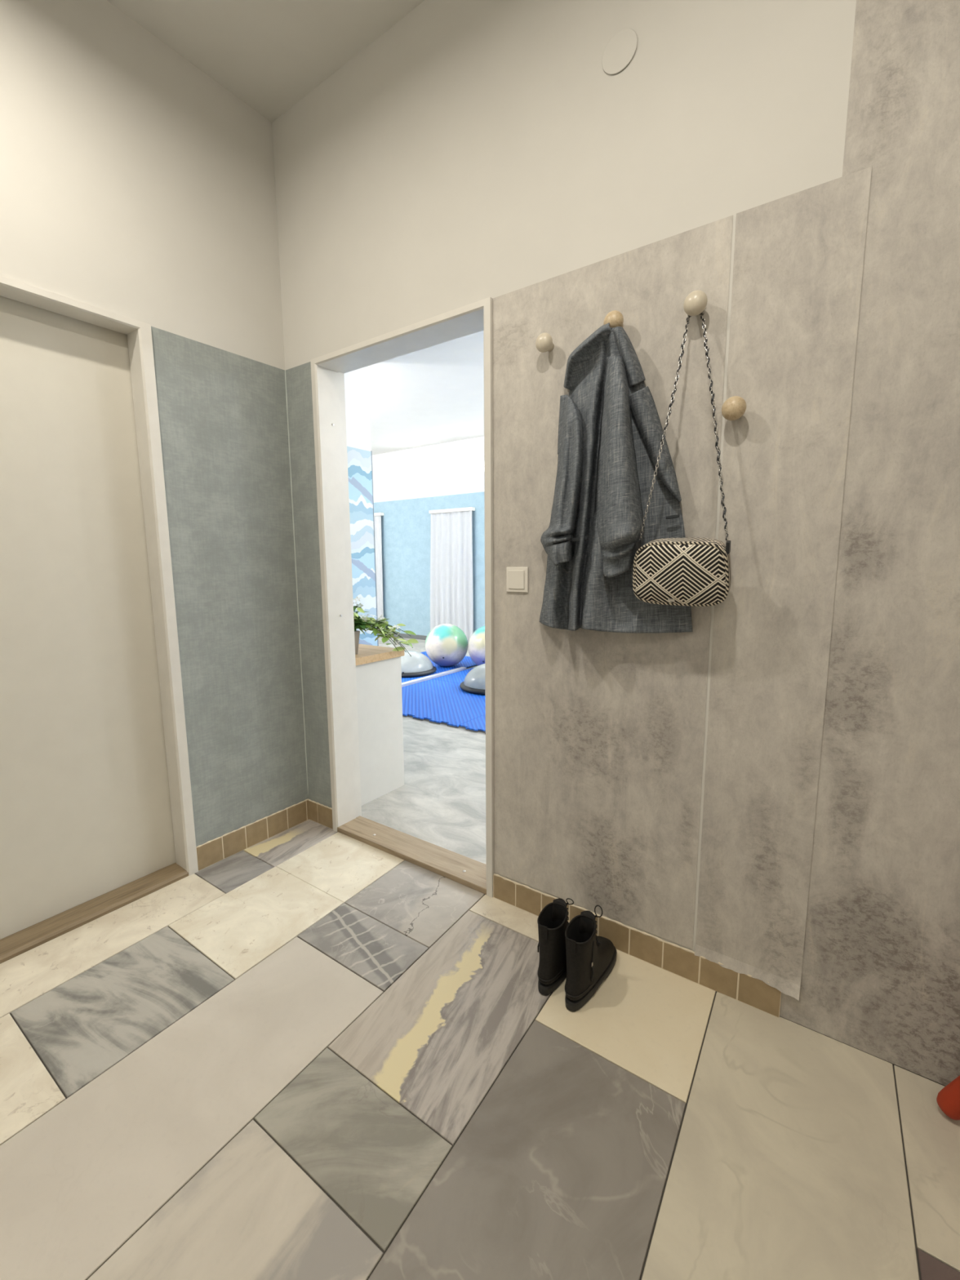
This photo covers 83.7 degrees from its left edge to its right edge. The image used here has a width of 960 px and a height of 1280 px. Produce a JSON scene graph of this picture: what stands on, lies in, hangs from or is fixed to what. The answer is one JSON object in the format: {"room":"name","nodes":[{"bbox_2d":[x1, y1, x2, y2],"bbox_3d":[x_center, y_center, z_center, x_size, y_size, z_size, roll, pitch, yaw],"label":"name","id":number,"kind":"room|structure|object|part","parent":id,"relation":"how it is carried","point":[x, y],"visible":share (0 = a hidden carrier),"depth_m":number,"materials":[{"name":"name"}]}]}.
{"room":"entrance hallway","nodes":[
{"label":"entrance hallway","id":0,"kind":"room"},
{"bbox_2d":[0,0,307,846],"bbox_3d":[-1.780,-0.440,1.207,0.221,2.956,3.000,5,10,35],"label":"wall","id":1,"kind":"structure","parent":0,"point":[135,184],"depth_m":1.98,"materials":[{"name":"white paint"}]},
{"bbox_2d":[0,275,198,964],"bbox_3d":[-1.438,-0.034,1.662,0.142,2.020,0.892,5,10,35],"label":"door","id":2,"kind":"structure","parent":1,"relation":"in","point":[96,812],"depth_m":1.82,"materials":[{"name":"paint"}]},
{"bbox_3d":[-0.978,-0.162,2.197,0.001,1.923,0.534,5,10,35],"label":"wallpaper panel","id":3,"kind":"part","parent":1,"relation":"part of","materials":[{"name":"grey paper"}]},
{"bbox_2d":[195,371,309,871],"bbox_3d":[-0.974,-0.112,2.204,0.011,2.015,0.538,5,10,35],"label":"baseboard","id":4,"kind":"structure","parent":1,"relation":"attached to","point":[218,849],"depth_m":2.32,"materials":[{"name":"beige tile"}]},
{"bbox_2d":[106,0,484,455],"bbox_3d":[-0.643,-2.295,3.265,10.000,0.120,8.320,5,10,35],"label":"ceiling","id":5,"kind":"structure","parent":0,"point":[270,55],"depth_m":1.90,"materials":[{"name":"paint"}]},
{"bbox_2d":[344,365,378,645],"bbox_3d":[-1.528,-0.858,4.122,0.118,2.956,1.840,5,10,35],"label":"wall partition","id":6,"kind":"structure","parent":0,"point":[359,453],"depth_m":4.67,"materials":[{"name":"paint"}]},
{"bbox_3d":[-1.483,-0.472,4.142,0.004,2.185,1.832,5,10,35],"label":"wallpaper panel","id":7,"kind":"part","parent":6,"relation":"part of","materials":[{"name":"blue paper"}]},
{"bbox_2d":[372,435,484,639],"bbox_3d":[1.228,-1.280,6.947,8.800,2.956,0.172,5,10,35],"label":"wall","id":8,"kind":"structure","parent":0,"point":[406,519],"depth_m":8.42,"materials":[{"name":"paint"}]},
{"bbox_2d":[373,512,383,635],"bbox_3d":[-1.875,-1.096,9.042,0.717,2.015,0.085,5,10,35],"label":"curtain","id":9,"kind":"object","parent":8,"relation":"hanging from","point":[377,516],"visible":0.27,"depth_m":8.85,"materials":[{"name":"white fabric"}]},
{"bbox_3d":[-1.869,-2.070,8.896,0.690,0.047,0.081,5,10,35],"label":"rail","id":10,"kind":"part","parent":9,"relation":"part of","materials":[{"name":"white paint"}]},
{"bbox_2d":[410,462,442,497],"bbox_3d":[-0.796,-2.437,8.211,0.670,0.485,0.050,5,10,35],"label":"window","id":11,"kind":"structure","parent":8,"relation":"in","point":[426,480],"depth_m":8.21,"materials":[{"name":"white paint"}]},
{"bbox_3d":[-0.797,-2.437,8.210,0.570,0.385,0.006,5,10,35],"label":"pane","id":12,"kind":"part","parent":11,"relation":"part of","materials":[{"name":"clear glass"}]},
{"bbox_3d":[1.187,-0.933,6.934,8.800,2.135,0.004,5,10,35],"label":"wallpaper panel","id":13,"kind":"part","parent":8,"relation":"part of","materials":[{"name":"blue paper"}]},
{"bbox_2d":[429,506,475,644],"bbox_3d":[-0.424,-0.945,8.028,0.825,1.985,0.084,5,10,35],"label":"curtain","id":14,"kind":"object","parent":8,"relation":"hanging from","point":[451,588],"visible":0.84,"depth_m":7.99,"materials":[{"name":"white fabric"}]},
{"bbox_3d":[-0.419,-1.904,7.886,0.800,0.047,0.081,5,10,35],"label":"rail","id":15,"kind":"part","parent":14,"relation":"part of","materials":[{"name":"white paint"}]},
{"bbox_2d":[475,456,484,491],"bbox_3d":[0.225,-2.341,7.497,0.670,0.485,0.050,5,10,35],"label":"window","id":16,"kind":"structure","parent":8,"relation":"in","point":[479,461],"depth_m":7.64,"materials":[{"name":"white paint"}]},
{"bbox_3d":[0.224,-2.341,7.495,0.570,0.385,0.006,5,10,35],"label":"pane","id":17,"kind":"part","parent":16,"relation":"part of","materials":[{"name":"clear glass"}]},
{"bbox_2d":[0,636,959,1279],"bbox_3d":[-0.647,0.725,3.664,9.800,0.060,8.000,5,10,35],"label":"floor","id":18,"kind":"structure","parent":0,"point":[314,1051],"depth_m":1.20,"materials":[{"name":"tile"}]},
{"bbox_2d":[355,644,404,805],"bbox_3d":[-0.687,0.429,2.857,0.432,0.756,0.391,5,10,35],"label":"cabinet","id":19,"kind":"object","parent":18,"relation":"on","point":[378,668],"depth_m":2.76,"materials":[{"name":"white wood"}]},
{"bbox_2d":[355,644,404,665],"bbox_3d":[-0.689,0.072,2.807,0.432,0.036,0.391,5,10,35],"label":"countertop","id":20,"kind":"structure","parent":19,"relation":"on","point":[366,654],"depth_m":2.74,"materials":[{"name":"brown wood"}]},
{"bbox_2d":[353,596,418,656],"bbox_3d":[-0.530,-0.062,2.731,0.428,0.324,0.206,-3,9,-20],"label":"potted plant","id":21,"kind":"object","parent":19,"relation":"on","point":[362,623],"visible":0.74,"depth_m":2.71,"materials":[{"name":"green plant"}]},
{"bbox_3d":[-0.654,0.014,2.667,0.082,0.118,0.082,5,10,35],"label":"pot","id":22,"kind":"part","parent":21,"relation":"part of","materials":[{"name":"beige ceramic"}]},
{"bbox_2d":[401,670,443,682],"bbox_3d":[-1.106,0.379,5.822,1.128,0.020,1.000,5,10,35],"label":"foam mat","id":23,"kind":"object","parent":18,"relation":"on","point":[403,679],"visible":0.02,"depth_m":5.61,"materials":[{"name":"blue rubber"}]},
{"bbox_2d":[400,650,436,677],"bbox_3d":[-0.804,0.236,5.901,0.644,0.237,0.644,5,10,35],"label":"dome","id":24,"kind":"object","parent":23,"relation":"on","point":[418,664],"visible":0.7,"depth_m":5.71,"materials":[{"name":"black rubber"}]},
{"bbox_2d":[401,666,466,687],"bbox_3d":[-0.541,0.402,5.558,0.060,0.042,1.260,5,10,35],"label":"beam","id":25,"kind":"structure","parent":18,"relation":"on","point":[458,669],"depth_m":5.58,"materials":[{"name":"silver metal"}]},
{"bbox_2d":[401,679,485,728],"bbox_3d":[-0.332,0.527,4.751,1.212,0.020,1.129,5,10,35],"label":"foam mat","id":26,"kind":"object","parent":18,"relation":"on","point":[433,700],"visible":0.52,"depth_m":4.60,"materials":[{"name":"blue rubber"}]},
{"bbox_2d":[420,651,477,671],"bbox_3d":[-0.548,0.264,6.604,1.128,0.020,0.926,5,10,35],"label":"foam mat","id":27,"kind":"object","parent":18,"relation":"on","point":[467,662],"visible":0.22,"depth_m":6.31,"materials":[{"name":"blue rubber"}]},
{"bbox_2d":[425,623,467,666],"bbox_3d":[-0.388,0.057,6.227,0.500,0.494,0.500,5,10,35],"label":"exercise ball","id":28,"kind":"object","parent":27,"relation":"on","point":[446,644],"visible":0.99,"depth_m":6.05,"materials":[{"name":"multicoloured rubber"}]},
{"bbox_2d":[432,666,475,683],"bbox_3d":[0.315,0.393,5.664,1.203,0.020,1.118,5,10,35],"label":"foam mat","id":29,"kind":"object","parent":18,"relation":"on","point":[458,677],"visible":0.19,"depth_m":5.63,"materials":[{"name":"blue rubber"}]},
{"bbox_2d":[459,663,484,694],"bbox_3d":[0.127,0.340,5.128,0.644,0.237,0.644,5,10,35],"label":"dome","id":30,"kind":"object","parent":29,"relation":"on","point":[473,682],"visible":0.27,"depth_m":4.95,"materials":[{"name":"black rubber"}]},
{"bbox_2d":[467,626,484,665],"bbox_3d":[0.115,0.077,6.063,0.500,0.494,0.500,5,10,35],"label":"exercise ball","id":31,"kind":"object","parent":29,"relation":"on","point":[476,646],"visible":0.27,"depth_m":5.89,"materials":[{"name":"multicoloured rubber"}]},
{"bbox_2d":[459,714,485,733],"bbox_3d":[0.652,0.620,4.062,1.208,0.020,1.129,5,10,35],"label":"foam mat","id":32,"kind":"object","parent":18,"relation":"on","point":[478,724],"visible":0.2,"depth_m":3.96,"materials":[{"name":"blue rubber"}]},
{"bbox_2d":[537,897,573,995],"bbox_3d":[0.244,0.867,1.611,0.087,0.230,0.286,5,10,31],"label":"boot","id":33,"kind":"object","parent":18,"relation":"on","point":[552,921],"visible":0.88,"depth_m":1.51,"materials":[{"name":"black leather"}]},
{"bbox_2d":[564,905,617,1011],"bbox_3d":[0.323,0.867,1.548,0.087,0.248,0.286,5,10,33],"label":"boot","id":34,"kind":"object","parent":18,"relation":"on","point":[591,958],"visible":1,"depth_m":1.47,"materials":[{"name":"black leather"}]},
{"bbox_2d":[936,1075,959,1119],"bbox_3d":[1.177,0.853,0.830,0.657,0.453,0.475,5,10,35],"label":"stool","id":35,"kind":"object","parent":18,"relation":"on","point":[948,1099],"visible":1,"depth_m":1.15,"materials":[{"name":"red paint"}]},
{"bbox_2d":[271,0,959,1085],"bbox_3d":[-1.204,-0.654,2.684,9.800,2.956,0.157,5,10,35],"label":"wall","id":36,"kind":"structure","parent":0,"point":[767,790],"depth_m":1.36,"materials":[{"name":"white paint"}]},
{"bbox_3d":[-0.745,-0.186,2.361,0.183,1.926,0.001,5,10,35],"label":"wallpaper panel","id":37,"kind":"part","parent":36,"relation":"part of","materials":[{"name":"grey paper"}]},
{"bbox_2d":[310,297,493,897],"bbox_3d":[-0.274,-0.106,2.118,0.876,2.020,0.159,5,10,35],"label":"door frame","id":38,"kind":"structure","parent":36,"relation":"in","point":[328,371],"depth_m":2.24,"materials":[{"name":"paint"}]},
{"bbox_2d":[506,567,528,592],"bbox_3d":[0.119,-0.195,1.734,0.081,0.081,0.012,5,10,35],"label":"light switch","id":39,"kind":"object","parent":36,"relation":"attached to","point":[517,578],"visible":1,"depth_m":1.73,"materials":[{"name":"white plastic"}]},
{"bbox_2d":[308,799,781,1017],"bbox_3d":[-0.009,0.880,1.987,1.976,0.101,0.010,5,10,35],"label":"baseboard","id":40,"kind":"structure","parent":36,"relation":"attached to","point":[682,962],"depth_m":1.61,"materials":[{"name":"beige tile"}]},
{"bbox_2d":[535,333,554,352],"bbox_3d":[0.190,-0.860,1.556,0.051,0.051,0.059,5,10,35],"label":"wall hook","id":41,"kind":"object","parent":36,"relation":"attached to","point":[544,343],"visible":1,"depth_m":1.53,"materials":[{"name":"beige wood"}]},
{"bbox_3d":[0.327,-0.085,1.610,0.689,1.926,0.001,5,10,35],"label":"wallpaper panel","id":42,"kind":"part","parent":36,"relation":"part of","materials":[{"name":"concrete"}]},
{"bbox_2d":[603,310,623,328],"bbox_3d":[0.361,-0.849,1.435,0.053,0.053,0.060,5,10,35],"label":"wall hook","id":43,"kind":"object","parent":36,"relation":"attached to","point":[615,317],"visible":0.66,"depth_m":1.41,"materials":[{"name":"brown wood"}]},
{"bbox_2d":[539,323,692,633],"bbox_3d":[0.327,-0.428,1.441,0.468,0.843,0.187,5,10,35],"label":"coat","id":44,"kind":"object","parent":43,"relation":"hanging from","point":[611,432],"visible":0.99,"depth_m":1.45,"materials":[{"name":"grey fabric"}]},
{"bbox_2d":[683,289,707,315],"bbox_3d":[0.531,-0.824,1.317,0.055,0.055,0.061,5,10,35],"label":"wall hook","id":45,"kind":"object","parent":36,"relation":"attached to","point":[695,302],"visible":1,"depth_m":1.30,"materials":[{"name":"beige wood"}]},
{"bbox_2d":[632,311,731,606],"bbox_3d":[0.512,-0.464,1.321,0.229,0.755,0.152,4,9,30],"label":"shoulder bag","id":46,"kind":"object","parent":45,"relation":"hanging from","point":[676,571],"visible":0.95,"depth_m":1.31,"materials":[{"name":"fabric"}]},
{"bbox_3d":[0.486,-0.159,1.317,0.220,0.154,0.020,6,25,32],"label":"panel","id":47,"kind":"part","parent":46,"relation":"part of","materials":[{"name":"fabric"}]},
{"bbox_2d":[721,395,746,420],"bbox_3d":[0.615,-0.558,1.296,0.055,0.055,0.061,5,10,35],"label":"wall hook","id":48,"kind":"object","parent":36,"relation":"attached to","point":[734,407],"visible":1,"depth_m":1.27,"materials":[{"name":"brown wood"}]},
{"bbox_3d":[0.714,-0.041,1.325,0.261,1.938,0.026,5,10,35],"label":"wallpaper panel","id":49,"kind":"part","parent":36,"relation":"part of","materials":[{"name":"concrete"}]},
{"bbox_3d":[1.367,-0.404,0.821,1.431,2.956,0.001,5,10,35],"label":"wallpaper panel","id":50,"kind":"part","parent":36,"relation":"part of","materials":[{"name":"concrete"}]}
]}

